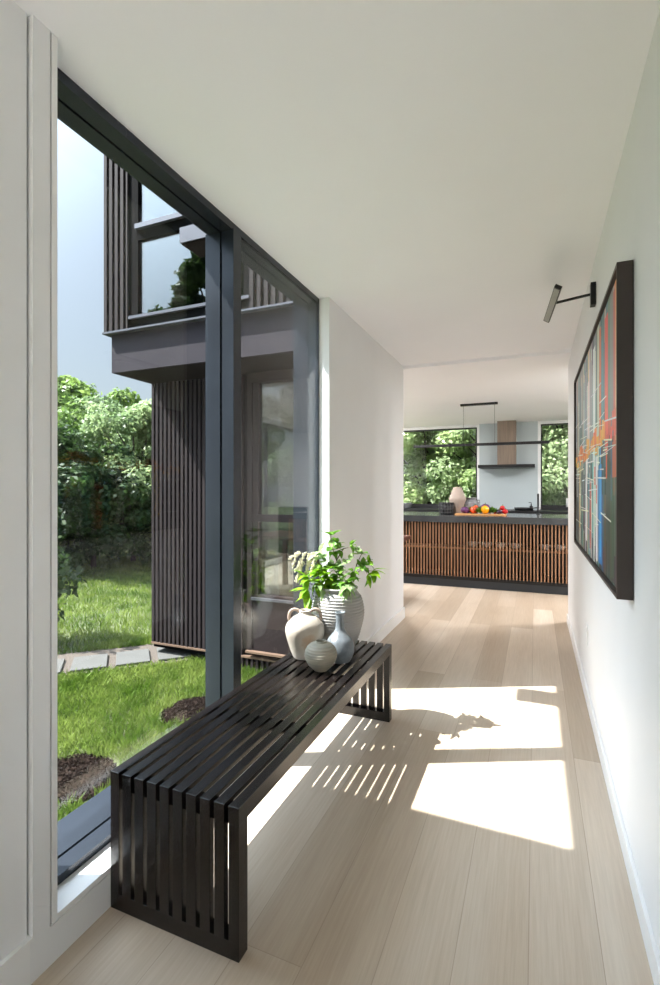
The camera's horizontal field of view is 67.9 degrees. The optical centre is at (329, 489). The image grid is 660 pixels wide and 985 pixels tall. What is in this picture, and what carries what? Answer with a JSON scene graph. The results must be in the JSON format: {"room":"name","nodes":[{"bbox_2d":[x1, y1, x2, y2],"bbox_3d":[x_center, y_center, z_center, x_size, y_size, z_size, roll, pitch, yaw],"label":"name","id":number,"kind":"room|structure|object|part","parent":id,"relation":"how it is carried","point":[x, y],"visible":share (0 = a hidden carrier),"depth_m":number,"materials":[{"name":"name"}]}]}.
{"room":"home hallway","nodes":[
{"label":"home hallway","id":0,"kind":"room"},
{"bbox_2d":[57,540,265,821],"bbox_3d":[-8.049,2.020,19.627,110.000,0.001,110.000,0,0,23],"label":"ground","id":1,"kind":"structure","parent":0,"point":[118,611],"depth_m":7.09,"materials":[{"name":"green plant"}]},
{"bbox_2d":[57,658,64,674],"bbox_3d":[-3.200,2.000,5.483,0.370,0.040,0.470,0,0,-22],"label":"paving slab","id":2,"kind":"object","parent":1,"relation":"on","point":[60,662],"visible":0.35,"depth_m":5.56,"materials":[{"name":"grey concrete"}]},
{"bbox_2d":[57,388,69,408],"bbox_3d":[-14.940,-1.832,21.387,9.666,7.754,9.861,0,0,-20],"label":"broadleaf tree","id":3,"kind":"object","parent":1,"relation":"on","point":[58,389],"visible":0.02,"depth_m":20.43,"materials":[{"name":"green plant"}]},
{"bbox_2d":[57,528,86,622],"bbox_3d":[-3.980,1.120,6.386,1.365,1.847,1.219,0,0,23],"label":"shrub","id":4,"kind":"object","parent":1,"relation":"on","point":[66,570],"visible":0.12,"depth_m":6.46,"materials":[{"name":"green plant"}]},
{"bbox_2d":[57,496,86,553],"bbox_3d":[-8.178,0.109,12.122,3.879,4.004,4.060,0,0,-45],"label":"shrub","id":5,"kind":"object","parent":1,"relation":"on","point":[62,496],"visible":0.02,"depth_m":11.96,"materials":[{"name":"green plant"}]},
{"bbox_2d":[57,752,116,808],"bbox_3d":[-1.836,1.983,3.389,0.686,0.072,0.687,0,0,-23],"label":"mulch","id":6,"kind":"object","parent":1,"relation":"on","point":[76,774],"visible":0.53,"depth_m":3.40,"materials":[{"name":"brown soil"}]},
{"bbox_2d":[70,653,107,672],"bbox_3d":[-2.773,2.000,5.658,0.370,0.040,0.470,0,0,-22],"label":"paving slab","id":7,"kind":"object","parent":1,"relation":"on","point":[89,661],"visible":0.72,"depth_m":5.62,"materials":[{"name":"white concrete"}]},
{"bbox_2d":[57,406,140,545],"bbox_3d":[-7.448,-0.056,13.627,4.420,4.350,4.275,0,0,-31],"label":"shrub","id":8,"kind":"object","parent":1,"relation":"on","point":[63,412],"visible":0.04,"depth_m":13.05,"materials":[{"name":"green plant"}]},
{"bbox_2d":[57,424,142,569],"bbox_3d":[-6.700,0.162,11.655,4.230,3.762,4.058,0,0,-22],"label":"shrub","id":9,"kind":"object","parent":1,"relation":"on","point":[68,439],"visible":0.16,"depth_m":11.10,"materials":[{"name":"green plant"}]},
{"bbox_2d":[57,374,143,460],"bbox_3d":[-12.756,-1.955,22.977,10.955,8.000,10.593,0,0,44],"label":"broadleaf tree","id":10,"kind":"object","parent":1,"relation":"on","point":[73,386],"visible":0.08,"depth_m":23.66,"materials":[{"name":"green plant"}]},
{"bbox_2d":[57,441,151,568],"bbox_3d":[-6.074,0.499,12.571,3.560,3.477,3.726,0,0,-31],"label":"shrub","id":11,"kind":"object","parent":1,"relation":"on","point":[138,515],"visible":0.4,"depth_m":11.65,"materials":[{"name":"green plant"}]},
{"bbox_2d":[59,393,150,463],"bbox_3d":[-10.315,-1.154,23.053,8.702,6.400,9.482,0,0,-29],"label":"broadleaf tree","id":12,"kind":"object","parent":1,"relation":"on","point":[86,399],"visible":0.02,"depth_m":21.55,"materials":[{"name":"green plant"}]},
{"bbox_2d":[60,398,151,560],"bbox_3d":[-5.507,-0.259,13.626,4.117,4.604,3.926,0,0,23],"label":"shrub","id":13,"kind":"object","parent":1,"relation":"on","point":[134,422],"visible":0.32,"depth_m":12.98,"materials":[{"name":"green plant"}]},
{"bbox_2d":[57,644,202,673],"bbox_3d":[-4.095,2.008,5.224,6.109,0.001,6.109,0,0,23],"label":"gravel","id":14,"kind":"object","parent":1,"relation":"on","point":[69,657],"visible":0.02,"depth_m":5.98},
{"bbox_2d":[116,649,149,666],"bbox_3d":[-2.345,2.000,5.833,0.370,0.040,0.470,0,0,-22],"label":"paving slab","id":15,"kind":"object","parent":1,"relation":"on","point":[122,658],"visible":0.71,"depth_m":5.79,"materials":[{"name":"white concrete"}]},
{"bbox_2d":[119,447,151,564],"bbox_3d":[-4.461,0.364,14.125,3.697,3.360,4.162,0,0,-29],"label":"shrub","id":16,"kind":"object","parent":1,"relation":"on","point":[145,555],"visible":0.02,"depth_m":12.96,"materials":[{"name":"green plant"}]},
{"bbox_2d":[157,647,190,661],"bbox_3d":[-1.918,2.000,6.009,0.370,0.040,0.470,0,0,-22],"label":"paving slab","id":17,"kind":"object","parent":1,"relation":"on","point":[164,654],"visible":0.55,"depth_m":5.90,"materials":[{"name":"white concrete"}]},
{"bbox_2d":[161,696,204,724],"bbox_3d":[-1.278,1.980,4.459,0.475,0.072,0.605,0,0,23],"label":"mulch","id":18,"kind":"object","parent":1,"relation":"on","point":[188,707],"visible":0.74,"depth_m":4.41,"materials":[{"name":"brown soil"}]},
{"bbox_2d":[102,155,292,671],"bbox_3d":[1.821,-1.340,6.687,7.002,6.920,5.736,0,0,23],"label":"house wing","id":19,"kind":"object","parent":1,"relation":"on","point":[154,286],"visible":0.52,"depth_m":5.43,"materials":[{"name":"brown wood"}]},
{"bbox_3d":[-1.414,-2.805,4.975,1.410,0.050,0.080,0,0,23],"label":"window rail","id":20,"kind":"part","parent":19,"relation":"part of","materials":[{"name":"black metal"}]},
{"bbox_3d":[-0.893,1.863,5.484,2.780,0.020,0.072,0,0,23],"label":"trim","id":21,"kind":"part","parent":19,"relation":"part of","materials":[{"name":"brown wood"}]},
{"bbox_3d":[-0.273,1.789,5.204,1.400,0.022,0.110,0,0,23],"label":"ledge trim","id":22,"kind":"part","parent":19,"relation":"part of","materials":[{"name":"brown wood"}]},
{"bbox_3d":[-0.235,1.496,5.215,1.340,0.563,0.060,0,0,23],"label":"apron panel","id":23,"kind":"part","parent":19,"relation":"part of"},
{"bbox_3d":[-0.235,0.755,5.241,1.180,0.810,0.008,0,0,23],"label":"pane","id":24,"kind":"part","parent":19,"relation":"part of","materials":[{"name":"clear glass"}]},
{"bbox_3d":[-0.235,-0.460,5.241,1.180,1.460,0.008,0,0,23],"label":"pane","id":25,"kind":"part","parent":19,"relation":"part of","materials":[{"name":"clear glass"}]},
{"bbox_2d":[403,431,440,503],"bbox_3d":[1.111,-0.721,13.945,4.233,5.527,4.176,0,0,6],"label":"tree","id":26,"kind":"object","parent":1,"relation":"on","point":[409,485],"visible":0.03,"depth_m":12.38,"materials":[{"name":"green plant"}]},
{"bbox_2d":[403,429,474,503],"bbox_3d":[2.831,-1.958,16.522,6.717,7.998,6.727,0,0,-27],"label":"tree","id":27,"kind":"object","parent":1,"relation":"on","point":[474,429],"visible":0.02,"depth_m":14.31,"materials":[{"name":"green plant"}]},
{"bbox_2d":[403,430,475,503],"bbox_3d":[2.423,-0.491,12.919,3.951,5.067,4.254,0,0,18],"label":"tree","id":28,"kind":"object","parent":1,"relation":"on","point":[421,459],"visible":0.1,"depth_m":12.00,"materials":[{"name":"green plant"}]},
{"bbox_2d":[417,429,567,504],"bbox_3d":[4.287,-0.779,12.557,4.294,5.684,4.369,0,0,42],"label":"tree","id":29,"kind":"object","parent":1,"relation":"on","point":[435,497],"visible":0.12,"depth_m":11.62,"materials":[{"name":"green plant"}]},
{"bbox_2d":[471,426,563,470],"bbox_3d":[6.867,-2.054,15.201,6.532,8.192,6.694,0,0,28],"label":"tree","id":30,"kind":"object","parent":1,"relation":"on","point":[548,426],"visible":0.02,"depth_m":13.96,"materials":[{"name":"green plant"}]},
{"bbox_2d":[542,425,567,504],"bbox_3d":[5.918,-0.516,11.698,3.974,5.117,3.768,0,0,-28],"label":"tree","id":31,"kind":"object","parent":1,"relation":"on","point":[561,438],"visible":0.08,"depth_m":10.84,"materials":[{"name":"green plant"}]},
{"bbox_2d":[0,0,402,984],"bbox_3d":[-0.957,0.022,1.316,0.338,2.555,8.089,0,0,23],"label":"wall","id":32,"kind":"structure","parent":0,"point":[24,40],"depth_m":1.30,"materials":[{"name":"white paint"}]},
{"bbox_2d":[50,32,318,924],"bbox_3d":[-0.534,0.045,2.328,0.338,2.660,1.993,0,0,23],"label":"window","id":33,"kind":"structure","parent":32,"relation":"in","point":[85,831],"depth_m":2.31,"materials":[{"name":"grey metal"}]},
{"bbox_2d":[0,607,404,984],"bbox_3d":[-0.955,1.240,1.321,0.338,0.119,8.101,0,0,23],"label":"baseboard","id":34,"kind":"structure","parent":32,"relation":"attached to","point":[15,967],"depth_m":1.27,"materials":[{"name":"white paint"}]},
{"bbox_2d":[13,0,659,427],"bbox_3d":[0.464,-1.270,3.220,6.830,0.090,12.700,0,0,23],"label":"ceiling","id":35,"kind":"structure","parent":0,"point":[431,170],"depth_m":1.77,"materials":[{"name":"paint"}]},
{"bbox_2d":[414,402,548,447],"bbox_3d":[2.094,-0.924,6.929,1.835,0.602,0.060,0,0,23],"label":"pendant light","id":36,"kind":"object","parent":35,"relation":"hanging from","point":[486,403],"visible":1,"depth_m":6.89,"materials":[{"name":"black metal"}]},
{"bbox_2d":[425,443,547,447],"bbox_3d":[2.094,-0.624,6.929,1.795,0.002,0.026,0,0,23],"label":"diffuser","id":37,"kind":"object","parent":36,"relation":"attached to","point":[467,444],"depth_m":6.93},
{"bbox_2d":[31,583,653,984],"bbox_3d":[0.464,1.330,3.220,6.830,0.060,12.700,0,0,23],"label":"floor","id":38,"kind":"structure","parent":0,"point":[468,836],"depth_m":1.81,"materials":[{"name":"brown wood"}]},
{"bbox_2d":[110,640,391,962],"bbox_3d":[-0.167,1.087,2.153,0.470,0.425,1.556,0,0,23],"label":"slatted bench","id":39,"kind":"object","parent":38,"relation":"on","point":[169,828],"visible":0.84,"depth_m":1.50,"materials":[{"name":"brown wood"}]},
{"bbox_3d":[-0.459,1.274,1.457,0.470,0.051,0.044,0,0,23],"label":"rail","id":40,"kind":"part","parent":39,"relation":"part of","materials":[{"name":"brown wood"}]},
{"bbox_3d":[-0.456,0.913,1.464,0.402,0.044,0.030,0,0,23],"label":"cross rail","id":41,"kind":"part","parent":39,"relation":"part of","materials":[{"name":"brown wood"}]},
{"bbox_2d":[285,607,323,659],"bbox_3d":[-0.132,0.746,2.569,0.203,0.259,0.202,0,0,23],"label":"jug","id":42,"kind":"object","parent":39,"relation":"on","point":[304,628],"visible":0.93,"depth_m":2.50,"materials":[{"name":"beige ceramic"}]},
{"bbox_3d":[-0.187,0.654,2.565,0.071,0.075,0.017,0,0,-2],"label":"handle","id":43,"kind":"part","parent":42,"relation":"part of","materials":[{"name":"ceramic"}]},
{"bbox_3d":[-0.075,0.654,2.570,0.071,0.075,0.017,0,0,-2],"label":"handle","id":44,"kind":"part","parent":42,"relation":"part of","materials":[{"name":"ceramic"}]},
{"bbox_2d":[289,562,345,613],"bbox_3d":[-0.065,0.534,2.697,0.320,0.269,0.193,0,0,-8],"label":"leafy branch","id":45,"kind":"object","parent":42,"relation":"in","point":[318,585],"visible":0.95,"depth_m":2.68,"materials":[{"name":"green plant"}]},
{"bbox_2d":[304,639,336,671],"bbox_3d":[-0.044,0.804,2.384,0.160,0.142,0.160,0,0,23],"label":"round pot","id":46,"kind":"object","parent":39,"relation":"on","point":[320,654],"visible":1,"depth_m":2.33,"materials":[{"name":"grey ceramic"}]},
{"bbox_2d":[312,583,363,646],"bbox_3d":[0.044,0.707,2.744,0.297,0.339,0.297,0,0,-19],"label":"ribbed pot","id":47,"kind":"object","parent":39,"relation":"on","point":[353,607],"visible":0.44,"depth_m":2.63,"materials":[{"name":"white ceramic"}]},
{"bbox_2d":[288,551,329,582],"bbox_3d":[-0.088,0.505,2.736,0.294,0.322,0.086,0,0,-2],"label":"branch","id":48,"kind":"object","parent":47,"relation":"in","point":[297,554],"visible":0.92,"depth_m":2.75,"materials":[{"name":"green plant"}]},
{"bbox_2d":[307,530,356,579],"bbox_3d":[0.016,0.445,2.747,0.271,0.440,0.169,0,0,8],"label":"leafy branch","id":49,"kind":"object","parent":47,"relation":"in","point":[333,542],"visible":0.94,"depth_m":2.73,"materials":[{"name":"green plant"}]},
{"bbox_3d":[0.059,0.460,2.732,0.121,0.410,0.022,0,0,34],"label":"stem","id":50,"kind":"part","parent":49,"relation":"part of","materials":[{"name":"green plant"}]},
{"bbox_2d":[332,575,360,600],"bbox_3d":[0.074,0.559,2.622,0.156,0.214,0.186,0,0,23],"label":"leafy branch","id":51,"kind":"object","parent":47,"relation":"in","point":[345,587],"visible":0.97,"depth_m":2.62,"materials":[{"name":"green plant"}]},
{"bbox_2d":[338,546,384,588],"bbox_3d":[0.174,0.490,2.718,0.274,0.352,0.181,0,0,-10],"label":"leafy branch","id":52,"kind":"object","parent":47,"relation":"in","point":[362,563],"visible":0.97,"depth_m":2.69,"materials":[{"name":"green plant"}]},
{"bbox_2d":[327,611,353,663],"bbox_3d":[0.051,0.750,2.511,0.148,0.250,0.148,0,0,23],"label":"bottle vase","id":53,"kind":"object","parent":39,"relation":"on","point":[342,641],"visible":0.88,"depth_m":2.47,"materials":[{"name":"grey ceramic"}]},
{"bbox_3d":[0.124,1.274,2.850,0.470,0.051,0.044,0,0,23],"label":"rail","id":54,"kind":"part","parent":39,"relation":"part of","materials":[{"name":"brown wood"}]},
{"bbox_2d":[403,535,410,541],"bbox_3d":[-0.001,0.932,6.125,1.870,0.735,0.800,0,0,23],"label":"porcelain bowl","id":55,"kind":"object","parent":38,"relation":"on","point":[405,537],"visible":0.15,"depth_m":5.96,"materials":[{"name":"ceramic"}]},
{"bbox_2d":[403,512,567,594],"bbox_3d":[1.977,0.824,6.994,3.490,0.952,1.110,0,0,23],"label":"kitchen island","id":56,"kind":"object","parent":38,"relation":"on","point":[438,552],"visible":0.45,"depth_m":6.53,"materials":[{"name":"brown wood"}]},
{"bbox_2d":[468,541,478,546],"bbox_3d":[1.940,0.740,6.657,0.162,0.066,0.162,0,0,23],"label":"porcelain bowl","id":57,"kind":"object","parent":56,"relation":"on","point":[469,541],"visible":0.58,"depth_m":6.61,"materials":[{"name":"white ceramic"}]},
{"bbox_2d":[403,512,567,524],"bbox_3d":[1.977,0.392,6.994,3.490,0.087,1.110,0,0,23],"label":"island countertop","id":58,"kind":"structure","parent":56,"relation":"on","point":[511,518],"depth_m":6.44,"materials":[{"name":"grey stone"}]},
{"bbox_2d":[439,502,453,514],"bbox_3d":[1.664,0.263,7.022,0.212,0.170,0.212,0,0,23],"label":"basket","id":59,"kind":"object","parent":58,"relation":"on","point":[445,508],"visible":1,"depth_m":6.94,"materials":[{"name":"metal"}]},
{"bbox_2d":[449,487,465,513],"bbox_3d":[1.843,0.153,7.088,0.241,0.390,0.241,0,0,23],"label":"ribbed vase","id":60,"kind":"object","parent":58,"relation":"on","point":[457,496],"visible":0.76,"depth_m":7.00,"materials":[{"name":"beige ceramic"}]},
{"bbox_2d":[464,498,479,512],"bbox_3d":[2.041,0.230,7.081,0.252,0.240,0.251,0,0,23],"label":"jar","id":61,"kind":"object","parent":58,"relation":"on","point":[470,502],"visible":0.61,"depth_m":7.00,"materials":[{"name":"glass"}]},
{"bbox_2d":[454,513,506,515],"bbox_3d":[2.078,0.338,6.773,0.675,0.020,0.240,0,0,23],"label":"serving board","id":62,"kind":"object","parent":58,"relation":"on","point":[475,514],"visible":0.89,"depth_m":6.67,"materials":[{"name":"brown wood"}]},
{"bbox_2d":[461,505,468,512],"bbox_3d":[1.883,0.271,6.833,0.120,0.115,0.120,0,0,23],"label":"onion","id":63,"kind":"object","parent":62,"relation":"on","point":[465,509],"visible":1,"depth_m":6.79,"materials":[{"name":"purple food"}]},
{"bbox_2d":[470,506,476,513],"bbox_3d":[1.989,0.269,6.788,0.083,0.118,0.083,0,0,-22],"label":"pepper","id":64,"kind":"object","parent":62,"relation":"on","point":[472,509],"visible":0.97,"depth_m":6.76,"materials":[{"name":"red food"}]},
{"bbox_2d":[475,507,482,513],"bbox_3d":[2.068,0.276,6.732,0.146,0.105,0.163,0,0,23],"label":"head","id":65,"kind":"object","parent":62,"relation":"on","point":[478,510],"visible":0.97,"depth_m":6.72},
{"bbox_2d":[481,504,488,513],"bbox_3d":[2.120,0.261,6.701,0.092,0.134,0.092,0,0,-22],"label":"pepper","id":66,"kind":"object","parent":62,"relation":"on","point":[485,509],"visible":1,"depth_m":6.67,"materials":[{"name":"yellow food"}]},
{"bbox_2d":[489,506,496,513],"bbox_3d":[2.226,0.275,6.696,0.158,0.106,0.128,0,0,39],"label":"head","id":67,"kind":"object","parent":62,"relation":"on","point":[493,510],"visible":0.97,"depth_m":6.66},
{"bbox_2d":[536,494,541,513],"bbox_3d":[2.952,0.199,6.913,0.077,0.299,0.254,0,0,23],"label":"kitchen faucet","id":68,"kind":"object","parent":58,"relation":"on","point":[538,510],"visible":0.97,"depth_m":7.00,"materials":[{"name":"black metal"}]},
{"bbox_3d":[2.936,0.195,6.914,0.026,0.291,0.243,0,0,23],"label":"spout","id":69,"kind":"part","parent":68,"relation":"part of","materials":[{"name":"black metal"}]},
{"bbox_3d":[1.977,1.175,6.993,3.450,0.040,1.072,0,0,23],"label":"rail","id":70,"kind":"part","parent":56,"relation":"part of","materials":[{"name":"black metal"}]},
{"bbox_2d":[404,543,567,553],"bbox_3d":[1.854,0.782,6.699,3.450,0.020,0.310,0,0,23],"label":"shelf","id":71,"kind":"object","parent":56,"relation":"attached to","point":[525,546],"depth_m":6.53,"materials":[{"name":"brown wood"}]},
{"bbox_2d":[404,568,567,582],"bbox_3d":[1.854,1.147,6.699,3.450,0.020,0.310,0,0,23],"label":"shelf","id":72,"kind":"object","parent":56,"relation":"attached to","point":[518,573],"depth_m":6.53,"materials":[{"name":"brown wood"}]},
{"bbox_2d":[481,542,492,547],"bbox_3d":[2.106,0.740,6.588,0.162,0.066,0.162,0,0,23],"label":"porcelain bowl","id":73,"kind":"object","parent":56,"relation":"on","point":[481,542],"visible":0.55,"depth_m":6.54,"materials":[{"name":"white ceramic"}]},
{"bbox_2d":[495,543,505,547],"bbox_3d":[2.272,0.740,6.518,0.162,0.066,0.162,0,0,23],"label":"porcelain bowl","id":74,"kind":"object","parent":56,"relation":"on","point":[495,543],"visible":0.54,"depth_m":6.47,"materials":[{"name":"white ceramic"}]},
{"bbox_2d":[511,543,521,548],"bbox_3d":[2.438,0.740,6.449,0.162,0.066,0.162,0,0,23],"label":"porcelain bowl","id":75,"kind":"object","parent":56,"relation":"on","point":[518,544],"visible":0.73,"depth_m":6.40,"materials":[{"name":"white ceramic"}]},
{"bbox_2d":[539,544,550,549],"bbox_3d":[2.770,0.740,6.310,0.162,0.066,0.162,0,0,23],"label":"porcelain bowl","id":76,"kind":"object","parent":56,"relation":"on","point":[539,544],"visible":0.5,"depth_m":6.27,"materials":[{"name":"white ceramic"}]},
{"bbox_2d":[554,545,565,550],"bbox_3d":[2.936,0.740,6.240,0.162,0.066,0.162,0,0,23],"label":"porcelain bowl","id":77,"kind":"object","parent":56,"relation":"on","point":[557,546],"visible":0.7,"depth_m":6.20,"materials":[{"name":"white ceramic"}]},
{"bbox_3d":[2.864,0.850,8.790,6.300,0.900,0.568,0,0,23],"label":"base cabinet","id":78,"kind":"object","parent":38,"relation":"on","visible":0},
{"bbox_2d":[403,508,567,513],"bbox_3d":[2.858,0.378,8.775,6.340,0.045,0.576,0,0,23],"label":"countertop","id":79,"kind":"structure","parent":78,"relation":"on","point":[409,509],"depth_m":8.49,"materials":[{"name":"black stone"}]},
{"bbox_2d":[403,503,412,508],"bbox_3d":[1.447,0.302,9.367,0.262,0.110,0.260,0,0,23],"label":"stone bowl","id":80,"kind":"object","parent":79,"relation":"on","point":[405,505],"visible":0.8,"depth_m":9.27,"materials":[{"name":"grey stone"}]},
{"bbox_2d":[514,507,536,510],"bbox_3d":[3.409,0.323,8.503,0.405,0.065,0.280,0,0,23],"label":"pan","id":81,"kind":"object","parent":79,"relation":"on","point":[515,508],"visible":0.95,"depth_m":8.42,"materials":[{"name":"black metal"}]},
{"bbox_2d":[403,420,567,509],"bbox_3d":[2.971,0.018,9.135,7.010,2.685,0.172,0,0,23],"label":"wall","id":82,"kind":"structure","parent":0,"point":[515,487],"depth_m":8.90,"materials":[{"name":"grey paint"}]},
{"bbox_2d":[403,427,476,508],"bbox_3d":[1.558,-0.408,9.684,2.600,1.527,0.130,0,0,23],"label":"window","id":83,"kind":"structure","parent":82,"relation":"in","point":[413,505],"depth_m":9.45,"materials":[{"name":"black metal"}]},
{"bbox_3d":[1.541,0.327,9.642,2.600,0.057,0.040,0,0,23],"label":"sill","id":84,"kind":"part","parent":83,"relation":"part of","materials":[{"name":"black metal"}]},
{"bbox_2d":[478,420,534,468],"bbox_3d":[3.135,-0.807,8.697,0.930,0.835,0.507,0,0,23],"label":"range hood","id":85,"kind":"object","parent":82,"relation":"attached to","point":[506,430],"visible":0.97,"depth_m":8.65,"materials":[{"name":"brown wood"}]},
{"bbox_2d":[541,423,567,509],"bbox_3d":[4.416,-0.408,8.488,1.405,1.527,0.130,0,0,23],"label":"window","id":86,"kind":"structure","parent":82,"relation":"in","point":[543,507],"depth_m":8.68,"materials":[{"name":"black metal"}]},
{"bbox_3d":[4.398,0.327,8.447,1.405,0.057,0.040,0,0,23],"label":"sill","id":87,"kind":"part","parent":86,"relation":"part of","materials":[{"name":"black metal"}]},
{"bbox_2d":[568,10,659,955],"bbox_3d":[0.744,0.022,0.846,0.120,2.555,8.535,0,0,23],"label":"wall","id":88,"kind":"structure","parent":0,"point":[620,661],"depth_m":1.57,"materials":[{"name":"white paint"}]},
{"bbox_2d":[543,282,595,322],"bbox_3d":[1.337,-1.048,2.723,0.227,0.120,0.535,0,0,18],"label":"picture light","id":89,"kind":"object","parent":88,"relation":"attached to","point":[553,301],"visible":1,"depth_m":2.64,"materials":[{"name":"black metal"}]},
{"bbox_2d":[544,288,559,321],"bbox_3d":[1.243,-1.031,2.754,0.026,0.017,0.504,0,0,18],"label":"diffuser","id":90,"kind":"object","parent":89,"relation":"attached to","point":[553,301],"depth_m":2.71,"materials":[{"name":"white plastic"}]},
{"bbox_3d":[1.328,-1.045,2.676,0.198,0.028,0.014,0,0,31],"label":"arm","id":91,"kind":"part","parent":89,"relation":"part of","materials":[{"name":"black metal"}]},
{"bbox_3d":[1.411,-1.048,2.629,0.026,0.120,0.050,0,0,23],"label":"wall plate","id":92,"kind":"part","parent":89,"relation":"part of","materials":[{"name":"black metal"}]},
{"bbox_2d":[586,624,587,645],"bbox_3d":[1.593,0.897,3.041,0.007,0.115,0.070,0,0,23],"label":"wall outlet","id":93,"kind":"object","parent":88,"relation":"attached to","point":[586,624],"visible":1,"depth_m":3.02,"materials":[{"name":"white plastic"}]},
{"bbox_2d":[574,260,633,599],"bbox_3d":[1.346,-0.197,2.507,0.048,1.117,1.935,0,0,23],"label":"framed painting","id":94,"kind":"object","parent":88,"relation":"attached to","point":[604,379],"visible":1,"depth_m":1.91,"materials":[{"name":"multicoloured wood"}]},
{"bbox_2d":[567,614,659,984],"bbox_3d":[0.685,1.258,0.877,0.012,0.085,8.547,0,0,23],"label":"baseboard","id":95,"kind":"structure","parent":88,"relation":"attached to","point":[651,948],"depth_m":1.71,"materials":[{"name":"white paint"}]},
{"bbox_3d":[-0.870,-1.457,0.744,3.020,0.465,7.300,0,0,23],"label":"roof","id":96,"kind":"structure","parent":0,"visible":0},
{"bbox_2d":[180,224,206,257],"bbox_3d":[-0.761,-1.530,2.995,0.235,0.100,0.192,0,0,23],"label":"rain scupper","id":97,"kind":"object","parent":96,"relation":"attached to","point":[192,237],"visible":0.48,"depth_m":2.93,"materials":[{"name":"grey metal"}]},
{"bbox_3d":[-0.796,-1.534,2.909,0.235,0.093,0.007,0,0,23],"label":"plate","id":98,"kind":"part","parent":97,"relation":"part of","materials":[{"name":"grey metal"}]}
]}

